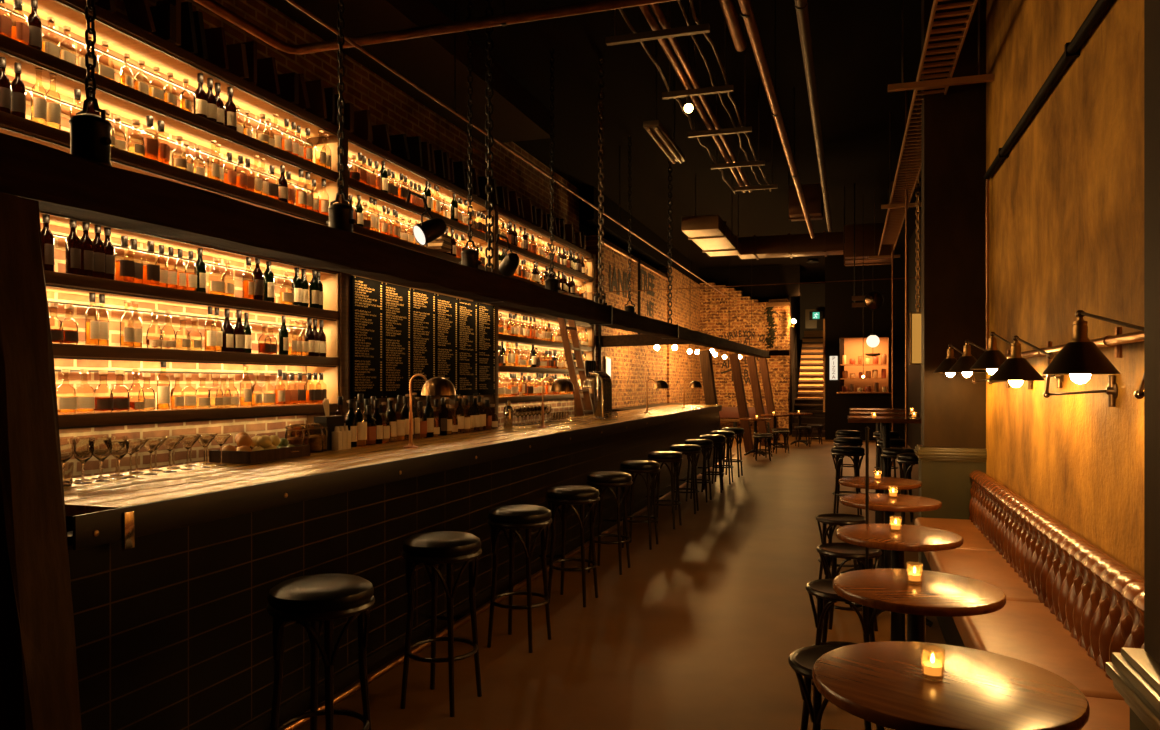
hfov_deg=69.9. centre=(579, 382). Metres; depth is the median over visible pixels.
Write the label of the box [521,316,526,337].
bottle
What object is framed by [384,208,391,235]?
bottle
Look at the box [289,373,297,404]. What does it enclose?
bottle
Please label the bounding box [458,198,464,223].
bottle
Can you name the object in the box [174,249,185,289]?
bottle
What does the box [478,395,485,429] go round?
bottle
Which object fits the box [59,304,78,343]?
bottle
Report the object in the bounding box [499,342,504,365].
wine bottle
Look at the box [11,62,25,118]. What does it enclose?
bottle
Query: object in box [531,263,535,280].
bottle
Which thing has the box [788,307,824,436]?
staircase
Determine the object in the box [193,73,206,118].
bottle
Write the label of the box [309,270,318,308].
wine bottle
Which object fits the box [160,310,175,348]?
bottle
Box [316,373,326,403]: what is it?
bottle
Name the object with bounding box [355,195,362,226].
wine bottle
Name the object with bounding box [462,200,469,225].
bottle
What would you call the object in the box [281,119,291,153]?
bottle
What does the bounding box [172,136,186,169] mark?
bottle
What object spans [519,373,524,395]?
bottle
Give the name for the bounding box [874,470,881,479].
candle holder
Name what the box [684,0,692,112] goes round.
bulb
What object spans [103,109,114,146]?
bottle
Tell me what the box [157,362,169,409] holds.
bottle
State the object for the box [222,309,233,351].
bottle
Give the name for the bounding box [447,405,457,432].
bottle
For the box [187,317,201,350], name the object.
bottle
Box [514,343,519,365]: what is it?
bottle
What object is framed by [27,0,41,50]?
bottle
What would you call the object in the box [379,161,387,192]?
wine bottle
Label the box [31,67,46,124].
bottle
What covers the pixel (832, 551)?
stool
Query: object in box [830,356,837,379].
lit sign
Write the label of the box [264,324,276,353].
bottle
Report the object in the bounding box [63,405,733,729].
bar counter
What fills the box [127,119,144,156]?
bottle
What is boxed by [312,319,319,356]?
bottle
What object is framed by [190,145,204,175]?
bottle
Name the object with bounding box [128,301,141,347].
bottle
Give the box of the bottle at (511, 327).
[507,313,512,335]
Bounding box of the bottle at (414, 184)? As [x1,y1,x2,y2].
[413,183,419,205]
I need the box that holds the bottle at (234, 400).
[224,374,238,406]
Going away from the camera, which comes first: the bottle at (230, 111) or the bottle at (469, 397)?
the bottle at (230, 111)
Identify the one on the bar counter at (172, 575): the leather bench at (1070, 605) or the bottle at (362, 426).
the bottle at (362, 426)
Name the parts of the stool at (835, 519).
leg, leg, seat, leg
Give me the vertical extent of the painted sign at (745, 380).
1.508 m
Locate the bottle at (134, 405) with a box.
[127,369,144,410]
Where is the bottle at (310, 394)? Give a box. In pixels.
[304,373,314,403]
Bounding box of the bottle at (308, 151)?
[303,128,312,161]
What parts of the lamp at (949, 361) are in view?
lamp shade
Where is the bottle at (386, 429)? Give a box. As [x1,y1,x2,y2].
[381,402,389,442]
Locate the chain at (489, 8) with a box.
[473,0,504,302]
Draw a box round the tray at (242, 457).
[209,444,309,463]
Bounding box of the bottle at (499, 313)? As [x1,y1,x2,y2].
[499,313,503,333]
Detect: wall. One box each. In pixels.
[0,0,578,477]
[582,186,699,284]
[585,235,699,408]
[700,265,802,362]
[700,283,789,435]
[786,297,799,434]
[823,319,887,411]
[825,253,904,440]
[840,338,843,391]
[908,215,920,448]
[986,0,1143,577]
[1105,0,1159,729]
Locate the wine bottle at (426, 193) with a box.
[423,181,430,210]
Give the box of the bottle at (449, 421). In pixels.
[445,397,451,434]
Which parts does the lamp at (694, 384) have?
lamp shade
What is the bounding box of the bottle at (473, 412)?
[467,397,475,429]
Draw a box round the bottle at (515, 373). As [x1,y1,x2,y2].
[512,373,517,395]
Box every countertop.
[63,405,717,516]
[612,403,685,411]
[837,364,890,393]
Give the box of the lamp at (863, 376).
[862,195,864,377]
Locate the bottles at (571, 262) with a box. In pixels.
[530,235,587,394]
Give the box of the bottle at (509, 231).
[507,222,512,243]
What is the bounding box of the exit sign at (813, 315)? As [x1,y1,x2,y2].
[809,311,822,319]
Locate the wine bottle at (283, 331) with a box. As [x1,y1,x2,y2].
[279,316,288,354]
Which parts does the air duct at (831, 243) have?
hanger rod, hanger rod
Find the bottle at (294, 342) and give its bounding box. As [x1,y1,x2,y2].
[288,320,296,354]
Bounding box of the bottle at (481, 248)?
[479,246,484,265]
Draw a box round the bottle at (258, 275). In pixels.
[252,258,262,300]
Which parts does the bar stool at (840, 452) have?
leg, leg, seat, leg, leg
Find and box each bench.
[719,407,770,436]
[915,470,1143,729]
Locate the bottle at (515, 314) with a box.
[513,314,518,336]
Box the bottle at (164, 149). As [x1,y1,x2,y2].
[153,120,169,164]
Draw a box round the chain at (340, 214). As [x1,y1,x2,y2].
[326,0,355,232]
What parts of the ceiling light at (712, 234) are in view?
hanger rod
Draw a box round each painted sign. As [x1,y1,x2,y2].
[609,264,653,316]
[721,330,767,384]
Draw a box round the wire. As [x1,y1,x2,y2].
[586,277,918,293]
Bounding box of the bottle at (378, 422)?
[371,400,382,443]
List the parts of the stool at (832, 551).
leg, leg, seat, leg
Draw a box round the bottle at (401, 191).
[397,173,405,199]
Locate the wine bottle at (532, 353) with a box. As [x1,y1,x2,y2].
[530,345,535,366]
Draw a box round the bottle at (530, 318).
[528,317,533,338]
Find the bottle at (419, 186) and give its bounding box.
[417,185,423,207]
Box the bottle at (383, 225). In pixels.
[380,206,387,234]
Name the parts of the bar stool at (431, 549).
leg, leg, seat, leg, leg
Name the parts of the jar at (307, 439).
glass lid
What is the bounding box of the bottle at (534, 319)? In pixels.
[533,318,536,338]
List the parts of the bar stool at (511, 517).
leg, leg, seat, leg, leg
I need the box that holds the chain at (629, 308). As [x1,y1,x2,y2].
[624,135,636,313]
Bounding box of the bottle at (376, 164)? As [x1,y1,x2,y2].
[371,161,380,189]
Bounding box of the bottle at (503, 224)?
[500,222,506,241]
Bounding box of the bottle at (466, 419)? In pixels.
[460,396,469,432]
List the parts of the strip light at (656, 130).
drop rod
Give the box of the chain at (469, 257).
[459,0,481,268]
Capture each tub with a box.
[842,355,845,363]
[842,386,846,391]
[843,371,847,377]
[849,384,853,391]
[858,356,861,363]
[865,386,870,391]
[866,371,870,377]
[872,369,877,377]
[873,356,878,363]
[874,382,878,391]
[881,354,886,363]
[881,369,885,377]
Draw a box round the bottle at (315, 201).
[310,179,318,212]
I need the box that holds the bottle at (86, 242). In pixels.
[80,222,92,276]
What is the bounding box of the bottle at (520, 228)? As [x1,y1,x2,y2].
[518,227,523,248]
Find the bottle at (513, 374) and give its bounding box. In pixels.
[510,373,515,395]
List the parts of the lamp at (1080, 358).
bulb, lamp shade, arm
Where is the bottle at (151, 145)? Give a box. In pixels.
[142,115,158,160]
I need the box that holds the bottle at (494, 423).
[488,404,497,427]
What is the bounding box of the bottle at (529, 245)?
[526,233,530,251]
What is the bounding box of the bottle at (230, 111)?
[224,87,236,130]
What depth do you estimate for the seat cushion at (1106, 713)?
2.50 m
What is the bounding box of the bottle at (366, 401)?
[362,399,370,426]
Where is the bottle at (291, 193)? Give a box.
[286,171,294,204]
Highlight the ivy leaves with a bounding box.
[764,306,776,348]
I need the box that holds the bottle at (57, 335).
[49,303,63,343]
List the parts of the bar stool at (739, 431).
leg, leg, seat, leg, leg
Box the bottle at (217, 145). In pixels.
[212,144,223,181]
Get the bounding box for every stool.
[266,574,374,729]
[400,531,481,716]
[487,505,551,652]
[546,485,599,606]
[586,471,632,574]
[620,460,660,549]
[647,451,682,528]
[669,444,701,513]
[684,439,713,502]
[699,434,725,492]
[710,431,734,483]
[721,427,743,476]
[753,433,772,457]
[753,435,772,460]
[771,428,788,449]
[772,431,789,453]
[788,645,884,729]
[794,426,810,446]
[805,578,877,684]
[807,424,822,443]
[816,513,864,579]
[816,543,881,630]
[831,446,864,515]
[833,437,862,477]
[835,430,860,476]
[873,431,899,477]
[877,439,904,493]
[881,448,914,521]
[896,453,917,524]
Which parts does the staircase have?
handrail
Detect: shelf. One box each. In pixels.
[840,364,887,365]
[840,378,887,378]
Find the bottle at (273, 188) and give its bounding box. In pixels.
[266,165,278,199]
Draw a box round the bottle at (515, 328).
[511,315,516,335]
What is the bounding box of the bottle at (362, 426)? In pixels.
[355,394,366,444]
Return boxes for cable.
[619,8,735,193]
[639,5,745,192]
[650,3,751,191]
[677,0,764,189]
[689,0,770,191]
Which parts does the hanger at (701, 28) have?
threaded rod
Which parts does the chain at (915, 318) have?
brass frame, glass panel, hanging chain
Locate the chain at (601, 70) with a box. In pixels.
[590,58,612,324]
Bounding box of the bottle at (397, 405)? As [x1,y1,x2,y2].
[395,403,402,439]
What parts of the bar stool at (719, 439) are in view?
leg, seat, leg, leg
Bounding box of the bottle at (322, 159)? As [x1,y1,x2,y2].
[315,130,325,167]
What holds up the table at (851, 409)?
on the floor
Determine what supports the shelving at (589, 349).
on the floor
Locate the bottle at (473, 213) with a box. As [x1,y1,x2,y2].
[470,210,476,228]
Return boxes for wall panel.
[348,276,492,402]
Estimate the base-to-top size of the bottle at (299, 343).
0.276 m
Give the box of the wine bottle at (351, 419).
[345,400,356,446]
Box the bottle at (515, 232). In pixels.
[513,224,517,245]
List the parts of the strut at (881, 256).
threaded rod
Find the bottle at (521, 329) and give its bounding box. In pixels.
[517,315,523,335]
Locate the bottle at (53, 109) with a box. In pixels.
[45,73,60,129]
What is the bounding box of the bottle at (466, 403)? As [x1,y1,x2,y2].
[464,399,470,430]
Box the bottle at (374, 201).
[371,199,378,231]
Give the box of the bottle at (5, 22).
[0,0,11,37]
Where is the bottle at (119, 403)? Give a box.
[110,370,129,411]
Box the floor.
[296,434,945,729]
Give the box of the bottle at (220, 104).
[215,82,223,125]
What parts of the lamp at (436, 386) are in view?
lamp shade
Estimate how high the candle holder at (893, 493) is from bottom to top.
0.070 m
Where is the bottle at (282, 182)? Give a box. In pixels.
[278,165,287,202]
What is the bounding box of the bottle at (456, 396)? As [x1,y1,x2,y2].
[453,395,460,419]
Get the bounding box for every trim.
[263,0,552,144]
[766,299,790,306]
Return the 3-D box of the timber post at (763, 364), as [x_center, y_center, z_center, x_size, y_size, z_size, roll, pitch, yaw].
[4.778,0.412,20.948,0.523,2.106,0.207,0,0,18]
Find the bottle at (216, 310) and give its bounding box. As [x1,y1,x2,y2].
[211,308,221,351]
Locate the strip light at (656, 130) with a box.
[643,17,684,163]
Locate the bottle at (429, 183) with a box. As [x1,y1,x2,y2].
[429,183,432,210]
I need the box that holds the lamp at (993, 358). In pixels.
[970,332,1063,387]
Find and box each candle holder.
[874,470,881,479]
[888,486,897,497]
[889,516,901,531]
[906,562,922,583]
[920,646,944,680]
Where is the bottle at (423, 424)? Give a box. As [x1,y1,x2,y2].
[414,401,426,438]
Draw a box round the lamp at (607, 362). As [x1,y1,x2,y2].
[604,357,610,376]
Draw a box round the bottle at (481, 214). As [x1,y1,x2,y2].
[478,213,484,231]
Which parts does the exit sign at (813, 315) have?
lit panel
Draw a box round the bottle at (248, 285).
[243,257,254,298]
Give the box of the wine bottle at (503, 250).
[501,248,504,261]
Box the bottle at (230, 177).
[224,152,236,185]
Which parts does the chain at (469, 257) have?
chain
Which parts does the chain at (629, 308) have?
chain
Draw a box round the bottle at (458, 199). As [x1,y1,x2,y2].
[457,198,461,222]
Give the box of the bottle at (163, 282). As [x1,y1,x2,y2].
[155,245,167,286]
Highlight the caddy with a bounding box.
[314,398,350,450]
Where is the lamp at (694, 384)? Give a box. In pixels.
[682,380,701,406]
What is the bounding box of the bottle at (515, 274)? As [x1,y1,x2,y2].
[514,269,520,276]
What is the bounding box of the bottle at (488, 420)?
[483,400,491,429]
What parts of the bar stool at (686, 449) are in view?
leg, leg, seat, leg, leg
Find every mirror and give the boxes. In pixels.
[852,183,883,309]
[865,292,882,308]
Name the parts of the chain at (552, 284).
chain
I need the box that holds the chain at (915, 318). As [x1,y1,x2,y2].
[910,100,920,364]
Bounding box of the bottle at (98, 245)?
[92,225,104,278]
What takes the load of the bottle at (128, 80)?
on the shelving at (123, 36)
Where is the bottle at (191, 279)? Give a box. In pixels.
[186,251,196,290]
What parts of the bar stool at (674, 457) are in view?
leg, leg, seat, leg, leg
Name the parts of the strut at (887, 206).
threaded rod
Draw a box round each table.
[740,418,770,455]
[761,414,788,446]
[786,413,812,444]
[812,641,1089,729]
[832,568,1005,641]
[836,524,962,640]
[838,476,921,573]
[840,493,941,626]
[848,416,920,511]
[850,408,909,474]
[850,412,919,493]
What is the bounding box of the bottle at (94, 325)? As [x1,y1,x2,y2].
[85,293,98,345]
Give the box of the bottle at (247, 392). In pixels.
[240,364,251,406]
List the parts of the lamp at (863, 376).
stem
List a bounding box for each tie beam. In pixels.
[596,334,688,346]
[769,350,789,355]
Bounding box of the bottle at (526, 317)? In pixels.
[525,316,529,337]
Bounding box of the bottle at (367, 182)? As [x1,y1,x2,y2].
[359,156,369,184]
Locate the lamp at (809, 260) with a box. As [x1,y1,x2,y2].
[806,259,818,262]
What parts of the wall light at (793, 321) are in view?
plate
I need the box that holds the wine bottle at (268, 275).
[263,261,274,301]
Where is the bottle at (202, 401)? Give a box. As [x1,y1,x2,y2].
[196,374,210,408]
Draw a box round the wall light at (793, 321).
[788,316,795,327]
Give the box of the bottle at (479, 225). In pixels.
[474,211,481,231]
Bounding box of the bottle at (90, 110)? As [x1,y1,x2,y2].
[85,90,99,115]
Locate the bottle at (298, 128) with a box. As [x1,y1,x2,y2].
[294,125,303,158]
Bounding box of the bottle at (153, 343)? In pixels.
[146,309,162,348]
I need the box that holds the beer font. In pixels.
[583,360,617,419]
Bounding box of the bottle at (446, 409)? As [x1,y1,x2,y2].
[442,397,448,431]
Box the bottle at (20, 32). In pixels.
[7,0,28,44]
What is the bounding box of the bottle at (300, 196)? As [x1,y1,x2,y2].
[295,169,306,208]
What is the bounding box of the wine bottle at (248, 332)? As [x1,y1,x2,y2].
[243,312,251,352]
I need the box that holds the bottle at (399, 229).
[393,211,400,238]
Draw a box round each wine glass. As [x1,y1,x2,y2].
[60,438,73,482]
[72,438,93,483]
[73,437,90,480]
[92,435,108,478]
[93,437,111,481]
[110,436,128,478]
[514,407,521,425]
[520,407,525,425]
[523,406,529,424]
[528,406,533,424]
[532,406,536,423]
[534,405,540,423]
[544,405,547,422]
[546,405,550,421]
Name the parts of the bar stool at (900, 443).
seat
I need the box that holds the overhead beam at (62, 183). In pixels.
[0,133,770,357]
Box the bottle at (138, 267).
[130,239,142,283]
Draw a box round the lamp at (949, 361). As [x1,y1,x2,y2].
[933,344,1009,387]
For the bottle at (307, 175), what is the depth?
6.52 m
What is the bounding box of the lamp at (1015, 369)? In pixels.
[988,335,1117,406]
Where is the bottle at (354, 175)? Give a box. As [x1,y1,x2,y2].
[350,155,359,180]
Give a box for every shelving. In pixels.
[0,0,347,435]
[348,132,497,426]
[498,207,594,416]
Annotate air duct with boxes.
[738,186,844,259]
[788,165,822,220]
[844,223,891,265]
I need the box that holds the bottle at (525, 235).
[522,228,527,250]
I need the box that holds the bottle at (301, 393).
[295,373,305,404]
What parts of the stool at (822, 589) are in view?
leg, seat, leg, leg, leg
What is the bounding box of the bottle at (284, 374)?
[282,372,290,404]
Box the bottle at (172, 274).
[165,247,176,288]
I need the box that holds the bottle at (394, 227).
[390,209,397,237]
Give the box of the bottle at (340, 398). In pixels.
[335,396,345,425]
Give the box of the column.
[914,0,986,569]
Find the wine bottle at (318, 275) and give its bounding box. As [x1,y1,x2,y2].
[316,272,322,308]
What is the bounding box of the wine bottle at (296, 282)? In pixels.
[292,267,301,305]
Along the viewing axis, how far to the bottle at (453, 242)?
8.91 m
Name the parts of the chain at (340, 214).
chain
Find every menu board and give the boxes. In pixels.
[351,275,383,398]
[384,282,410,397]
[411,288,435,396]
[436,294,457,395]
[458,298,477,395]
[478,303,495,394]
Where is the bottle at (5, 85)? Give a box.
[0,57,10,113]
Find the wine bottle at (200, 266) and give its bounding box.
[194,248,205,292]
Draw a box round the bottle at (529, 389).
[525,376,531,395]
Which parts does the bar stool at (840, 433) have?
seat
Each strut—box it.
[868,190,899,258]
[881,111,920,208]
[888,0,993,91]
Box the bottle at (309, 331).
[304,318,314,355]
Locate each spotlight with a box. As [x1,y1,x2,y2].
[406,191,446,245]
[495,234,519,276]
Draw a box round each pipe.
[193,0,675,54]
[286,0,724,295]
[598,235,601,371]
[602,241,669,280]
[638,258,640,333]
[719,0,746,51]
[738,0,814,237]
[794,0,831,231]
[892,181,893,465]
[905,90,907,494]
[986,179,988,349]
[1004,327,1143,363]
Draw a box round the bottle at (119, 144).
[111,115,125,150]
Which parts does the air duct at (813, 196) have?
hanger rod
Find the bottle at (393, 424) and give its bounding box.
[386,398,396,441]
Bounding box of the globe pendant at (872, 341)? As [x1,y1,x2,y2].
[866,334,879,346]
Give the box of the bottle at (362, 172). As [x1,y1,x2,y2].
[357,153,365,183]
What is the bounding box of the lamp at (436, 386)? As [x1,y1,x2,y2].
[403,374,455,447]
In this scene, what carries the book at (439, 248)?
on the shelving at (356, 145)
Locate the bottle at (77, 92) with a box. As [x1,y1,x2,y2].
[70,89,81,116]
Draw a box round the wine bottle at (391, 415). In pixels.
[385,398,395,439]
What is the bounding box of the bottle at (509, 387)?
[508,373,513,395]
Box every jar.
[285,425,304,444]
[291,424,309,444]
[305,423,323,452]
[310,422,327,450]
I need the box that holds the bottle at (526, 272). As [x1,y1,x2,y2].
[523,259,527,279]
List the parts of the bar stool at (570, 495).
leg, leg, seat, leg, leg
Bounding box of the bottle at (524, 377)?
[521,376,526,394]
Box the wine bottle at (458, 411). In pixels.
[456,398,463,431]
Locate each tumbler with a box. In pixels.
[62,462,73,486]
[548,413,554,421]
[551,412,557,420]
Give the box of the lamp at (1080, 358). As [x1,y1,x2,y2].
[1042,310,1143,398]
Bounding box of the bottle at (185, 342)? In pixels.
[175,316,190,349]
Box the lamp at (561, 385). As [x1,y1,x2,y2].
[538,377,573,427]
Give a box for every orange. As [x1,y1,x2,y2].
[222,444,236,450]
[235,431,249,441]
[236,434,251,446]
[236,445,251,450]
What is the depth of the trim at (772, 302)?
22.47 m
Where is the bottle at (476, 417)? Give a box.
[471,396,478,430]
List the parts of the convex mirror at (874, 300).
hanging rod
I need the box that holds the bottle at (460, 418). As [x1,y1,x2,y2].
[456,396,463,432]
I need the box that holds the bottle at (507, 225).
[506,224,510,243]
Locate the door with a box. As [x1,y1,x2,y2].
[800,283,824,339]
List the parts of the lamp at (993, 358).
lamp shade, bulb, arm, wall plate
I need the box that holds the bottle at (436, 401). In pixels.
[434,399,438,426]
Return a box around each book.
[95,0,115,11]
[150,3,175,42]
[156,0,180,45]
[179,1,197,53]
[193,11,207,58]
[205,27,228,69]
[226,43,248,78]
[243,41,256,83]
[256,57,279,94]
[276,72,298,103]
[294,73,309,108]
[305,79,326,118]
[324,87,334,122]
[332,94,342,126]
[343,103,353,131]
[351,114,369,140]
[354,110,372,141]
[372,124,390,150]
[389,134,409,159]
[406,136,422,166]
[420,141,430,170]
[427,246,450,251]
[428,143,435,173]
[428,243,450,248]
[430,240,450,245]
[434,150,444,177]
[435,236,450,241]
[442,152,450,179]
[446,158,454,182]
[452,161,465,188]
[464,167,479,195]
[464,172,473,192]
[472,175,477,194]
[478,176,488,199]
[489,178,497,204]
[495,186,504,208]
[503,186,509,210]
[508,190,519,215]
[518,198,523,217]
[522,199,532,222]
[532,205,536,223]
[534,208,541,227]
[541,214,547,230]
[547,214,551,232]
[551,215,557,234]
[555,218,560,236]
[559,219,564,238]
[563,224,572,242]
[573,232,581,246]
[579,232,583,248]
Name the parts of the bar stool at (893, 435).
leg, seat, leg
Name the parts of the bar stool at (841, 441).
seat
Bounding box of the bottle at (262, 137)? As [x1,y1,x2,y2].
[256,114,268,143]
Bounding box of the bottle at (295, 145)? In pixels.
[289,122,298,155]
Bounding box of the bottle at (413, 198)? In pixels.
[407,181,415,203]
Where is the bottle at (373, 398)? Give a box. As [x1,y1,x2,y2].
[371,396,375,405]
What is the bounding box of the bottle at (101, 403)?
[94,369,112,412]
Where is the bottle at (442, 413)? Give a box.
[439,398,446,435]
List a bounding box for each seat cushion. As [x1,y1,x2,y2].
[915,517,995,564]
[929,549,1039,602]
[953,601,1124,700]
[1081,697,1129,729]
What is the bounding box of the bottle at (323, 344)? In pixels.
[318,320,326,356]
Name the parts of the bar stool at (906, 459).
leg, seat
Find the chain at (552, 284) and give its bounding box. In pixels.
[545,48,560,291]
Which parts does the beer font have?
drip spout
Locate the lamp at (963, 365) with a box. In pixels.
[947,340,1033,388]
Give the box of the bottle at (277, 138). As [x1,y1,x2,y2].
[270,114,280,148]
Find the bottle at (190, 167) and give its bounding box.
[179,141,193,172]
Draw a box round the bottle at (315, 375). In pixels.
[313,373,320,402]
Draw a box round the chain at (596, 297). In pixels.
[594,102,607,304]
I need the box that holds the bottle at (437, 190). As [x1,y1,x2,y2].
[434,187,440,214]
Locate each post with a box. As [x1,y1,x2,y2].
[0,192,81,729]
[698,350,723,459]
[729,353,753,452]
[746,356,767,445]
[759,358,779,440]
[865,427,868,568]
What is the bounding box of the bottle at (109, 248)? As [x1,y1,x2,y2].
[103,227,114,279]
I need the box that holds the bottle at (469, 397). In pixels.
[466,396,473,431]
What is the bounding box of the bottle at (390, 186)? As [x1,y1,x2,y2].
[387,169,393,194]
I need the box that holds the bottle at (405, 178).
[403,176,409,201]
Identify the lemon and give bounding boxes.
[252,435,259,446]
[252,446,263,450]
[257,434,271,446]
[264,445,276,449]
[270,434,279,445]
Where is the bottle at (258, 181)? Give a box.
[251,155,261,193]
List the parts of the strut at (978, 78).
threaded rod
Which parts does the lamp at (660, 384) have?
lamp shade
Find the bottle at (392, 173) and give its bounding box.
[391,172,397,196]
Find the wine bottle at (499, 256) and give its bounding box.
[498,247,500,269]
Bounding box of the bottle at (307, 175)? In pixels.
[302,172,312,210]
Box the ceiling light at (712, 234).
[682,174,740,255]
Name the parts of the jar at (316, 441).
glass lid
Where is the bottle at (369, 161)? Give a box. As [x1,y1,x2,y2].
[367,158,375,187]
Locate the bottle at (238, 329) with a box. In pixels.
[233,310,244,352]
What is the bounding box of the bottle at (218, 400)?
[208,374,222,407]
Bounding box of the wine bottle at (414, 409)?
[409,395,416,436]
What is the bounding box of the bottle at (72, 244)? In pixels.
[65,219,80,274]
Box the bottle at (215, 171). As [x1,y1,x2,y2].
[207,140,219,180]
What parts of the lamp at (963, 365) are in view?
lamp shade, bulb, arm, wall plate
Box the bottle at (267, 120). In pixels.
[262,118,274,146]
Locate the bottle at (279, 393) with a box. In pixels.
[275,369,284,405]
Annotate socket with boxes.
[946,347,953,357]
[962,343,971,355]
[987,336,997,349]
[1009,341,1022,357]
[1070,317,1090,341]
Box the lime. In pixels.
[279,437,287,446]
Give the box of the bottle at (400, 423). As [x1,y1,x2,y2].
[395,395,404,440]
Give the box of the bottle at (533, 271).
[532,261,537,282]
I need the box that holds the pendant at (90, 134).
[69,0,111,165]
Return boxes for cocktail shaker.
[503,400,512,427]
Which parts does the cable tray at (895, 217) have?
rail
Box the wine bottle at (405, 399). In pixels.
[401,396,409,438]
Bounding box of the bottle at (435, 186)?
[432,185,439,211]
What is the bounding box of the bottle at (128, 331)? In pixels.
[120,300,133,346]
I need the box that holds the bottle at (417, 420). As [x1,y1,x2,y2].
[409,393,419,438]
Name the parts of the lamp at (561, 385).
lamp shade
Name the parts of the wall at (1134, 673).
chair rail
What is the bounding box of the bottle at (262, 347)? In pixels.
[258,323,270,353]
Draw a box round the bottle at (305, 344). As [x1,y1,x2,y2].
[299,321,308,355]
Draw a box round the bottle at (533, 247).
[531,234,535,253]
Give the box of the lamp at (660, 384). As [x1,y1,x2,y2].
[644,379,668,412]
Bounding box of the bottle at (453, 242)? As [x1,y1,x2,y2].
[450,229,455,256]
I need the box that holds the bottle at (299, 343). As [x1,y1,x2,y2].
[292,320,301,355]
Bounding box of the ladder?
[557,292,593,415]
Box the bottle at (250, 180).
[245,158,253,191]
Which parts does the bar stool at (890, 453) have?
leg, seat, leg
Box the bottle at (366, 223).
[362,202,370,228]
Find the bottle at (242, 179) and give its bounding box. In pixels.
[234,155,246,188]
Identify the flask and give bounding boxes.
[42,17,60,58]
[56,368,76,413]
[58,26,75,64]
[74,369,94,412]
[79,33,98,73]
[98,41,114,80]
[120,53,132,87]
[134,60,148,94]
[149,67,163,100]
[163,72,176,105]
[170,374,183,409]
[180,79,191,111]
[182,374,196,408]
[209,257,224,294]
[221,260,234,294]
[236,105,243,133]
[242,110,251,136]
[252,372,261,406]
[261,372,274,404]
[280,272,292,301]
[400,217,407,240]
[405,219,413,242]
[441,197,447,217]
[504,376,510,396]
[518,231,522,248]
[520,348,524,364]
[526,349,531,366]
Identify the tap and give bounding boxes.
[583,360,593,387]
[586,360,594,387]
[588,360,593,387]
[590,361,595,387]
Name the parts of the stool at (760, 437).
leg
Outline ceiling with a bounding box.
[429,0,920,283]
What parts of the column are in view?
chair rail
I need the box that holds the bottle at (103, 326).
[95,294,108,345]
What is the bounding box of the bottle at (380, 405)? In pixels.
[379,404,385,439]
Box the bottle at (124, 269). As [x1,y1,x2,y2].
[115,236,133,282]
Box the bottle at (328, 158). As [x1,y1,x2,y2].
[321,134,330,169]
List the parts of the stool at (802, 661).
leg, leg, seat, leg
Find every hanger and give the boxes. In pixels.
[606,0,709,45]
[662,1,733,98]
[688,24,751,137]
[711,71,764,168]
[734,108,777,191]
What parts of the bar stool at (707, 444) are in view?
leg, leg, seat, leg, leg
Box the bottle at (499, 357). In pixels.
[498,345,501,364]
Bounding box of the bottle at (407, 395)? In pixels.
[403,394,412,439]
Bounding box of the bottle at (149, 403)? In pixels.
[138,373,154,410]
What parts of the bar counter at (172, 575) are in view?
panel, kick plate, foot rail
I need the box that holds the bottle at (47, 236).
[41,214,53,270]
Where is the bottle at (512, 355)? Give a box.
[509,347,514,365]
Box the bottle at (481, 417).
[476,396,483,430]
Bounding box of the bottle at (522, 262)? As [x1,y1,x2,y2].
[519,260,524,278]
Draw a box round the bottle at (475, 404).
[473,393,479,429]
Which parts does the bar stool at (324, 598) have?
leg, leg, seat, leg, leg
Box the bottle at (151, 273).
[142,241,159,285]
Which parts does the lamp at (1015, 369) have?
bulb, lamp shade, arm, arm, wall plate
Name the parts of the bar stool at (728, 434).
leg, leg, seat, leg, leg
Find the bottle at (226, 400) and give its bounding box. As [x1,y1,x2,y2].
[216,374,230,407]
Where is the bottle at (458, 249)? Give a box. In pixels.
[455,233,460,257]
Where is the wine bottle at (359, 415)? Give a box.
[356,401,363,443]
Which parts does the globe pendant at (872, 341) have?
dish lamp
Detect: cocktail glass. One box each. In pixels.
[109,440,129,475]
[125,441,143,477]
[128,439,148,473]
[138,440,162,474]
[144,437,167,470]
[158,438,181,472]
[162,436,184,468]
[176,437,198,469]
[179,434,199,466]
[193,435,215,467]
[200,433,217,464]
[211,434,231,465]
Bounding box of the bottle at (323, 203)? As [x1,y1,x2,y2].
[319,179,328,215]
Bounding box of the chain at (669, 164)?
[661,159,678,338]
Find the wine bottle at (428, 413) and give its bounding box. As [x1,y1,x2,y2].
[423,395,433,436]
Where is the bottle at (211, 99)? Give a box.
[206,78,216,122]
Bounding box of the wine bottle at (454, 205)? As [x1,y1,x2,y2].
[450,193,457,221]
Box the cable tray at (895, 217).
[878,0,977,255]
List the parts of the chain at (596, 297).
chain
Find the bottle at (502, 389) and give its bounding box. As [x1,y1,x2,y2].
[498,375,503,396]
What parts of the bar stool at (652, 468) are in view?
leg, leg, seat, leg, leg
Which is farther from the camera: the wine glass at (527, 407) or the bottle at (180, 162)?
the wine glass at (527, 407)
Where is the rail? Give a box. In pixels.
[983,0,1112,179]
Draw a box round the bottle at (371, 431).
[362,405,375,444]
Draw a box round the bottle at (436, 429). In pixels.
[432,407,439,436]
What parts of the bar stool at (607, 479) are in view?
leg, leg, seat, leg, leg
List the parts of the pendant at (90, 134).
chain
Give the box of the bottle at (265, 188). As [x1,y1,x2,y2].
[257,158,268,194]
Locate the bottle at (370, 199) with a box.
[367,198,374,228]
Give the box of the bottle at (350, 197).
[348,195,355,224]
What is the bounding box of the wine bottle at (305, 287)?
[301,269,308,306]
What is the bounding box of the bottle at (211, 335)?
[204,307,215,350]

